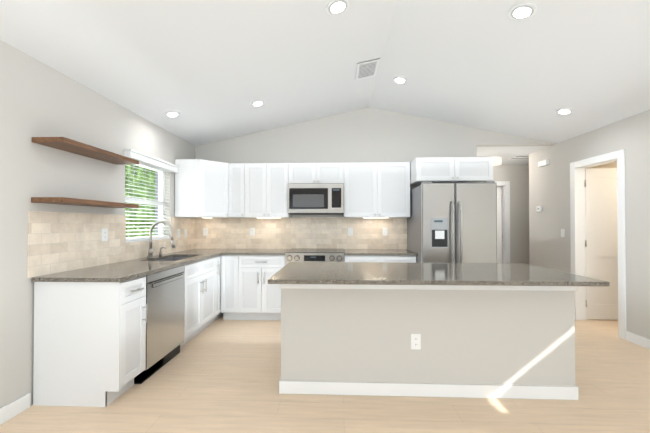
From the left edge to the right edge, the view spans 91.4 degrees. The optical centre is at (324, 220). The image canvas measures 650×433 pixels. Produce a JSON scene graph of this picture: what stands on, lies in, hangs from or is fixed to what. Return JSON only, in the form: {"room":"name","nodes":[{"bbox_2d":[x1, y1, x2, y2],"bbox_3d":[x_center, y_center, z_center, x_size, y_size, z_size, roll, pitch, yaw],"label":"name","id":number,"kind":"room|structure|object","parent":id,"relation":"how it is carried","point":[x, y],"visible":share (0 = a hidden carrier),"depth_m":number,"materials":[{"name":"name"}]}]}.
{"room":"kitchen","nodes":[
{"label":"kitchen","id":0,"kind":"room"},
{"bbox_2d":[0,40,194,408],"bbox_3d":[-2.204,0.035,0.774,0.150,2.510,8.320,0,-1,2],"label":"wall","id":1,"kind":"structure","parent":0,"point":[38,98],"depth_m":2.29,"materials":[{"name":"grey paint"}]},
{"bbox_2d":[0,393,30,424],"bbox_3d":[-2.173,1.228,-0.515,0.014,0.100,5.470,0,-1,2],"label":"baseboard","id":2,"kind":"structure","parent":1,"relation":"attached to","point":[14,408],"depth_m":2.11,"materials":[{"name":"white wood"}]},
{"bbox_2d":[31,197,138,207],"bbox_3d":[-1.939,-0.142,2.654,0.231,0.036,0.855,0,-1,2],"label":"shelf","id":3,"kind":"object","parent":1,"relation":"attached to","point":[72,201],"visible":1,"depth_m":2.42,"materials":[{"name":"brown wood"}]},
{"bbox_2d":[32,137,138,164],"bbox_3d":[-1.939,-0.567,2.658,0.231,0.036,0.855,0,-1,2],"label":"shelf","id":4,"kind":"object","parent":1,"relation":"attached to","point":[72,146],"visible":1,"depth_m":2.49,"materials":[{"name":"brown wood"}]},
{"bbox_2d":[27,211,194,277],"bbox_3d":[-2.017,0.175,3.497,0.010,0.479,2.580,0,-1,2],"label":"tile backsplash","id":5,"kind":"structure","parent":1,"relation":"attached to","point":[58,242],"depth_m":2.68,"materials":[{"name":"tile"}]},
{"bbox_2d":[102,228,107,240],"bbox_3d":[-2.030,0.132,2.923,0.008,0.116,0.072,0,-1,2],"label":"electrical outlet","id":6,"kind":"object","parent":5,"relation":"attached to","point":[104,234],"visible":1,"depth_m":2.93,"materials":[{"name":"white plastic"}]},
{"bbox_2d":[125,164,170,242],"bbox_3d":[-2.075,-0.221,3.659,0.142,0.900,0.870,0,-1,2],"label":"window","id":7,"kind":"structure","parent":1,"relation":"in","point":[160,182],"depth_m":3.90,"materials":[{"name":"white plastic"}]},
{"bbox_2d":[125,162,169,240],"bbox_3d":[-2.045,-0.229,3.658,0.056,0.880,0.858,0,-1,2],"label":"window blind slats","id":8,"kind":"object","parent":7,"relation":"attached to","point":[128,238],"visible":0.73,"depth_m":3.61,"materials":[{"name":"white plastic"}]},
{"bbox_2d":[123,149,178,172],"bbox_3d":[-1.972,-0.674,3.669,0.087,0.086,0.966,0,-1,2],"label":"blind valance","id":9,"kind":"object","parent":1,"relation":"attached to","point":[143,158],"visible":0.94,"depth_m":3.54,"materials":[{"name":"white wood"}]},
{"bbox_2d":[184,257,203,276],"bbox_3d":[-1.505,0.540,3.544,0.006,0.196,0.680,0,-1,2],"label":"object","id":10,"kind":"structure","parent":0,"relation":"attached to","point":[195,266],"depth_m":3.39,"materials":[{"name":"white wood"}]},
{"bbox_2d":[0,315,649,432],"bbox_3d":[1.878,1.334,2.142,8.500,0.060,11.700,0,-1,2],"label":"floor","id":11,"kind":"structure","parent":0,"point":[219,375],"depth_m":2.25,"materials":[{"name":"brown wood"}]},
{"bbox_2d":[32,277,147,406],"bbox_3d":[-1.744,0.869,2.383,0.620,0.875,0.311,0,-1,2],"label":"base cabinet","id":12,"kind":"object","parent":11,"relation":"on","point":[90,336],"depth_m":2.23,"materials":[{"name":"white wood"}]},
{"bbox_2d":[32,261,187,280],"bbox_3d":[-1.722,0.419,2.713,0.638,0.030,1.000,0,-1,2],"label":"countertop","id":13,"kind":"structure","parent":12,"relation":"on","point":[124,270],"depth_m":2.50,"materials":[{"name":"grey stone"}]},
{"bbox_2d":[134,265,183,383],"bbox_3d":[-1.700,0.874,2.855,0.601,0.869,0.627,0,-1,2],"label":"dishwasher","id":14,"kind":"object","parent":11,"relation":"on","point":[165,323],"visible":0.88,"depth_m":2.78,"materials":[{"name":"grey metal"}]},
{"bbox_2d":[180,273,215,347],"bbox_3d":[-1.697,0.982,3.574,0.620,0.671,0.805,0,-1,2],"label":"base cabinet","id":15,"kind":"object","parent":11,"relation":"on","point":[200,290],"depth_m":3.51,"materials":[{"name":"white wood"}]},
{"bbox_2d":[204,253,223,319],"bbox_3d":[-1.647,0.885,4.046,0.683,0.875,0.257,0,-1,2],"label":"base cabinet","id":16,"kind":"object","parent":11,"relation":"on","point":[211,264],"depth_m":4.09,"materials":[{"name":"white wood"}]},
{"bbox_2d":[224,253,243,319],"bbox_3d":[-1.217,0.888,4.419,0.312,0.875,0.677,0,-1,2],"label":"base cabinet","id":17,"kind":"object","parent":11,"relation":"on","point":[233,262],"depth_m":4.14,"materials":[{"name":"white wood"}]},
{"bbox_2d":[164,253,215,256],"bbox_3d":[-1.671,0.432,4.016,0.638,0.030,0.248,0,-1,2],"label":"countertop","id":18,"kind":"structure","parent":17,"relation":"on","point":[169,254],"depth_m":3.89,"materials":[{"name":"grey stone"}]},
{"bbox_2d":[147,221,189,260],"bbox_3d":[-1.733,0.323,3.555,0.462,0.639,0.692,0,-1,2],"label":"sink","id":19,"kind":"object","parent":18,"relation":"in","point":[165,257],"depth_m":3.51,"materials":[{"name":"silver metal"}]},
{"bbox_2d":[244,253,284,319],"bbox_3d":[-0.843,0.889,4.433,0.672,0.875,0.620,0,-1,2],"label":"base cabinet","id":20,"kind":"object","parent":11,"relation":"on","point":[262,300],"depth_m":4.13,"materials":[{"name":"white wood"}]},
{"bbox_2d":[180,249,289,256],"bbox_3d":[-1.241,0.436,4.443,1.463,0.030,0.640,0,-1,2],"label":"countertop","id":21,"kind":"structure","parent":20,"relation":"on","point":[247,252],"depth_m":4.30,"materials":[{"name":"grey stone"}]},
{"bbox_2d":[285,248,343,264],"bbox_3d":[-0.124,0.867,4.349,0.762,0.917,0.642,0,-1,2],"label":"range","id":22,"kind":"object","parent":11,"relation":"on","point":[311,255],"visible":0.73,"depth_m":4.08,"materials":[{"name":"silver metal"}]},
{"bbox_2d":[344,257,415,262],"bbox_3d":[0.721,0.888,4.372,0.917,0.875,0.620,0,-1,2],"label":"base cabinet","id":23,"kind":"object","parent":11,"relation":"on","point":[346,259],"depth_m":4.07,"materials":[{"name":"white wood"}]},
{"bbox_2d":[344,249,417,256],"bbox_3d":[0.729,0.435,4.367,0.929,0.030,0.638,0,-1,2],"label":"countertop","id":24,"kind":"structure","parent":23,"relation":"on","point":[347,252],"depth_m":4.10,"materials":[{"name":"grey stone"}]},
{"bbox_2d":[279,286,578,399],"bbox_3d":[0.761,0.872,2.697,2.193,0.874,0.700,0,-1,2],"label":"kitchen island","id":25,"kind":"object","parent":11,"relation":"on","point":[483,330],"depth_m":2.36,"materials":[{"name":"grey paint"}]},
{"bbox_2d":[411,334,420,349],"bbox_3d":[0.677,0.902,2.359,0.072,0.116,0.008,0,-1,2],"label":"outlet","id":26,"kind":"object","parent":25,"relation":"attached to","point":[415,338],"depth_m":2.36,"materials":[{"name":"white plastic"}]},
{"bbox_2d":[268,262,609,285],"bbox_3d":[0.749,0.419,2.591,2.240,0.030,0.980,0,-1,2],"label":"island countertop","id":27,"kind":"structure","parent":25,"relation":"on","point":[296,273],"depth_m":2.36,"materials":[{"name":"grey stone"}]},
{"bbox_2d":[407,181,496,262],"bbox_3d":[1.630,0.427,4.178,0.885,1.793,0.909,0,-1,2],"label":"fridge","id":28,"kind":"object","parent":11,"relation":"on","point":[451,222],"visible":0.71,"depth_m":3.80,"materials":[{"name":"grey metal"}]},
{"bbox_2d":[0,0,649,164],"bbox_3d":[1.312,-1.495,2.167,7.070,0.761,11.350,0,-1,2],"label":"ceiling","id":29,"kind":"structure","parent":0,"point":[210,71],"depth_m":2.81,"materials":[{"name":"white paint"}]},
{"bbox_2d":[164,111,180,117],"bbox_3d":[-1.724,-1.202,3.579,0.177,0.044,0.180,0,-1,2],"label":"recessed light","id":30,"kind":"object","parent":29,"relation":"in","point":[171,114],"visible":1,"depth_m":3.56,"materials":[{"name":"white"}]},
{"bbox_2d":[250,100,264,106],"bbox_3d":[-0.800,-1.396,3.775,0.177,0.044,0.180,0,-1,2],"label":"recessed light","id":31,"kind":"object","parent":29,"relation":"in","point":[256,103],"visible":1,"depth_m":3.76,"materials":[{"name":"white"}]},
{"bbox_2d":[326,0,348,14],"bbox_3d":[0.096,-1.613,2.391,0.177,0.044,0.180,0,-1,2],"label":"recessed light","id":32,"kind":"object","parent":29,"relation":"in","point":[336,7],"visible":1,"depth_m":2.38,"materials":[{"name":"white plastic"}]},
{"bbox_2d":[355,58,379,79],"bbox_3d":[0.466,-1.668,3.508,0.237,0.062,0.380,0,-1,2],"label":"ceiling vent","id":33,"kind":"object","parent":29,"relation":"in","point":[366,69],"visible":0.96,"depth_m":3.48,"materials":[{"name":"grey plastic"}]},
{"bbox_2d":[392,76,407,83],"bbox_3d":[0.876,-1.642,3.702,0.177,0.043,0.180,0,-1,2],"label":"recessed light","id":34,"kind":"object","parent":29,"relation":"in","point":[400,79],"visible":1,"depth_m":3.69,"materials":[{"name":"white plastic"}]},
{"bbox_2d":[493,157,501,165],"bbox_3d":[2.882,-1.038,5.559,0.380,0.130,0.380,0,-1,2],"label":"drum light","id":35,"kind":"object","parent":29,"relation":"attached to","point":[497,161],"visible":0.33,"depth_m":5.39,"materials":[{"name":"white"}]},
{"bbox_2d":[509,155,528,158],"bbox_3d":[3.710,-1.099,5.489,0.900,0.009,0.245,0,-1,2],"label":"air vent slots in the hall","id":36,"kind":"object","parent":29,"relation":"attached to","point":[522,157],"visible":0.31,"depth_m":5.54,"materials":[{"name":"white"}]},
{"bbox_2d":[508,3,536,19],"bbox_3d":[1.443,-1.526,2.317,0.177,0.043,0.180,0,-1,2],"label":"recessed light","id":37,"kind":"object","parent":29,"relation":"in","point":[522,11],"visible":1,"depth_m":2.30,"materials":[{"name":"white plastic"}]},
{"bbox_2d":[555,108,573,114],"bbox_3d":[2.743,-1.252,3.635,0.177,0.043,0.180,0,-1,2],"label":"recessed light","id":38,"kind":"object","parent":29,"relation":"in","point":[562,111],"visible":1,"depth_m":3.62,"materials":[{"name":"white plastic"}]},
{"bbox_2d":[195,107,556,216],"bbox_3d":[0.764,-0.206,4.763,5.470,3.070,0.120,0,-1,2],"label":"wall","id":39,"kind":"structure","parent":0,"point":[368,134],"depth_m":4.72,"materials":[{"name":"grey paint"}]},
{"bbox_2d":[175,159,230,216],"bbox_3d":[-1.635,-0.426,4.477,0.674,0.762,0.620,0,-1,2],"label":"upper cabinet","id":40,"kind":"object","parent":39,"relation":"attached to","point":[208,189],"depth_m":4.19,"materials":[{"name":"white wood"}]},
{"bbox_2d":[231,163,250,216],"bbox_3d":[-1.227,-0.425,4.580,0.345,0.762,0.383,0,-1,2],"label":"upper cabinet","id":41,"kind":"object","parent":39,"relation":"attached to","point":[240,172],"depth_m":4.45,"materials":[{"name":"white wood"}]},
{"bbox_2d":[251,163,291,216],"bbox_3d":[-0.840,-0.425,4.594,0.679,0.762,0.325,0,-1,2],"label":"upper cabinet","id":42,"kind":"object","parent":39,"relation":"attached to","point":[269,181],"depth_m":4.43,"materials":[{"name":"white wood"}]},
{"bbox_2d":[195,217,406,248],"bbox_3d":[-0.380,0.187,4.739,3.184,0.479,0.010,0,-1,2],"label":"tile backsplash","id":43,"kind":"structure","parent":39,"relation":"attached to","point":[294,232],"depth_m":4.73,"materials":[{"name":"tile"}]},
{"bbox_2d":[203,228,207,235],"bbox_3d":[-1.802,0.170,4.785,0.072,0.116,0.008,0,-1,2],"label":"electrical outlet","id":44,"kind":"object","parent":43,"relation":"attached to","point":[205,231],"visible":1,"depth_m":4.78,"materials":[{"name":"white plastic"}]},
{"bbox_2d":[250,228,254,235],"bbox_3d":[-1.092,0.166,4.758,0.072,0.116,0.008,0,-1,2],"label":"electrical outlet","id":45,"kind":"object","parent":43,"relation":"attached to","point":[252,231],"visible":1,"depth_m":4.76,"materials":[{"name":"white plastic"}]},
{"bbox_2d":[348,228,352,235],"bbox_3d":[0.377,0.164,4.700,0.072,0.116,0.008,0,-1,2],"label":"electrical outlet","id":46,"kind":"object","parent":43,"relation":"attached to","point":[350,231],"visible":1,"depth_m":4.70,"materials":[{"name":"white plastic"}]},
{"bbox_2d":[383,228,386,235],"bbox_3d":[0.886,0.163,4.680,0.072,0.116,0.008,0,-1,2],"label":"electrical outlet","id":47,"kind":"object","parent":43,"relation":"attached to","point":[385,231],"visible":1,"depth_m":4.68,"materials":[{"name":"white plastic"}]},
{"bbox_2d":[291,162,346,184],"bbox_3d":[-0.116,-0.657,4.567,0.770,0.300,0.325,0,-1,2],"label":"upper cabinet","id":48,"kind":"object","parent":39,"relation":"attached to","point":[300,172],"depth_m":4.41,"materials":[{"name":"white wood"}]},
{"bbox_2d":[288,183,343,214],"bbox_3d":[-0.118,-0.295,4.514,0.764,0.417,0.422,0,-1,2],"label":"over-the-range microwave","id":49,"kind":"object","parent":48,"relation":"attached to","point":[315,198],"visible":1,"depth_m":4.30,"materials":[{"name":"grey metal"}]},
{"bbox_2d":[343,162,410,216],"bbox_3d":[0.725,-0.426,4.532,0.914,0.762,0.325,0,-1,2],"label":"upper cabinet","id":50,"kind":"object","parent":39,"relation":"attached to","point":[372,189],"depth_m":4.37,"materials":[{"name":"white wood"}]},
{"bbox_2d":[411,157,492,186],"bbox_3d":[1.666,-0.656,4.350,0.975,0.305,0.620,0,-1,2],"label":"upper cabinet","id":51,"kind":"object","parent":39,"relation":"attached to","point":[425,169],"depth_m":4.05,"materials":[{"name":"white wood"}]},
{"bbox_2d":[493,164,528,264],"bbox_3d":[3.590,0.124,6.250,2.840,2.440,0.120,0,-1,2],"label":"wall","id":52,"kind":"structure","parent":0,"point":[516,176],"depth_m":6.18,"materials":[{"name":"grey paint"}]},
{"bbox_2d":[497,187,502,262],"bbox_3d":[3.202,0.330,6.468,0.682,2.008,0.346,0,-1,2],"label":"hall door","id":53,"kind":"structure","parent":52,"relation":"in","point":[499,225],"depth_m":6.30,"materials":[{"name":"white wood"}]},
{"bbox_2d":[495,181,509,262],"bbox_3d":[3.161,0.288,6.258,0.896,2.112,0.136,0,-1,2],"label":"door frame","id":54,"kind":"structure","parent":52,"relation":"attached to","point":[505,185],"depth_m":6.18,"materials":[{"name":"white wood"}]},
{"bbox_2d":[529,110,649,338],"bbox_3d":[3.287,0.041,0.838,0.120,2.500,8.880,0,-1,2],"label":"wall","id":55,"kind":"structure","parent":0,"point":[549,193],"depth_m":3.75,"materials":[{"name":"grey paint"}]},
{"bbox_2d":[538,159,549,166],"bbox_3d":[3.360,-0.880,4.868,0.050,0.080,0.200,0,-1,2],"label":"box","id":56,"kind":"object","parent":55,"relation":"attached to","point":[546,162],"visible":1,"depth_m":4.83,"materials":[{"name":"white"}]},
{"bbox_2d":[561,229,564,236],"bbox_3d":[3.366,0.177,4.487,0.008,0.116,0.072,0,-1,2],"label":"light switch","id":57,"kind":"object","parent":55,"relation":"attached to","point":[562,232],"visible":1,"depth_m":4.48,"materials":[{"name":"white plastic"}]},
{"bbox_2d":[570,149,626,339],"bbox_3d":[3.408,0.265,3.913,0.152,2.112,0.814,0,-1,2],"label":"door frame","id":58,"kind":"structure","parent":55,"relation":"attached to","point":[578,214],"depth_m":4.23,"materials":[{"name":"white wood"}]},
{"bbox_2d":[585,168,617,319],"bbox_3d":[3.798,0.308,4.209,0.649,2.008,0.145,0,-1,2],"label":"door","id":59,"kind":"structure","parent":55,"relation":"in","point":[601,243],"depth_m":4.22,"materials":[{"name":"white painted wood"},{"name":"brushed nickel"}]},
{"bbox_2d":[626,331,649,348],"bbox_3d":[3.189,1.233,0.020,0.014,0.100,6.960,0,-1,2],"label":"baseboard","id":60,"kind":"structure","parent":55,"relation":"attached to","point":[639,340],"depth_m":3.35,"materials":[{"name":"white wood"}]},
{"bbox_2d":[586,161,616,168],"bbox_3d":[4.732,0.113,5.099,2.429,2.440,0.010,0,-1,2],"label":"wall","id":61,"kind":"structure","parent":0,"point":[611,165],"depth_m":5.10,"materials":[{"name":"beige paint"}]},
{"label":"outside","id":62,"kind":"structure","parent":0,"visible":0},
{"bbox_2d":[125,165,154,236],"bbox_3d":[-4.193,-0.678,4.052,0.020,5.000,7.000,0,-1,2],"label":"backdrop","id":63,"kind":"structure","parent":62,"point":[133,180],"depth_m":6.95,"materials":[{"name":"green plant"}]}
]}

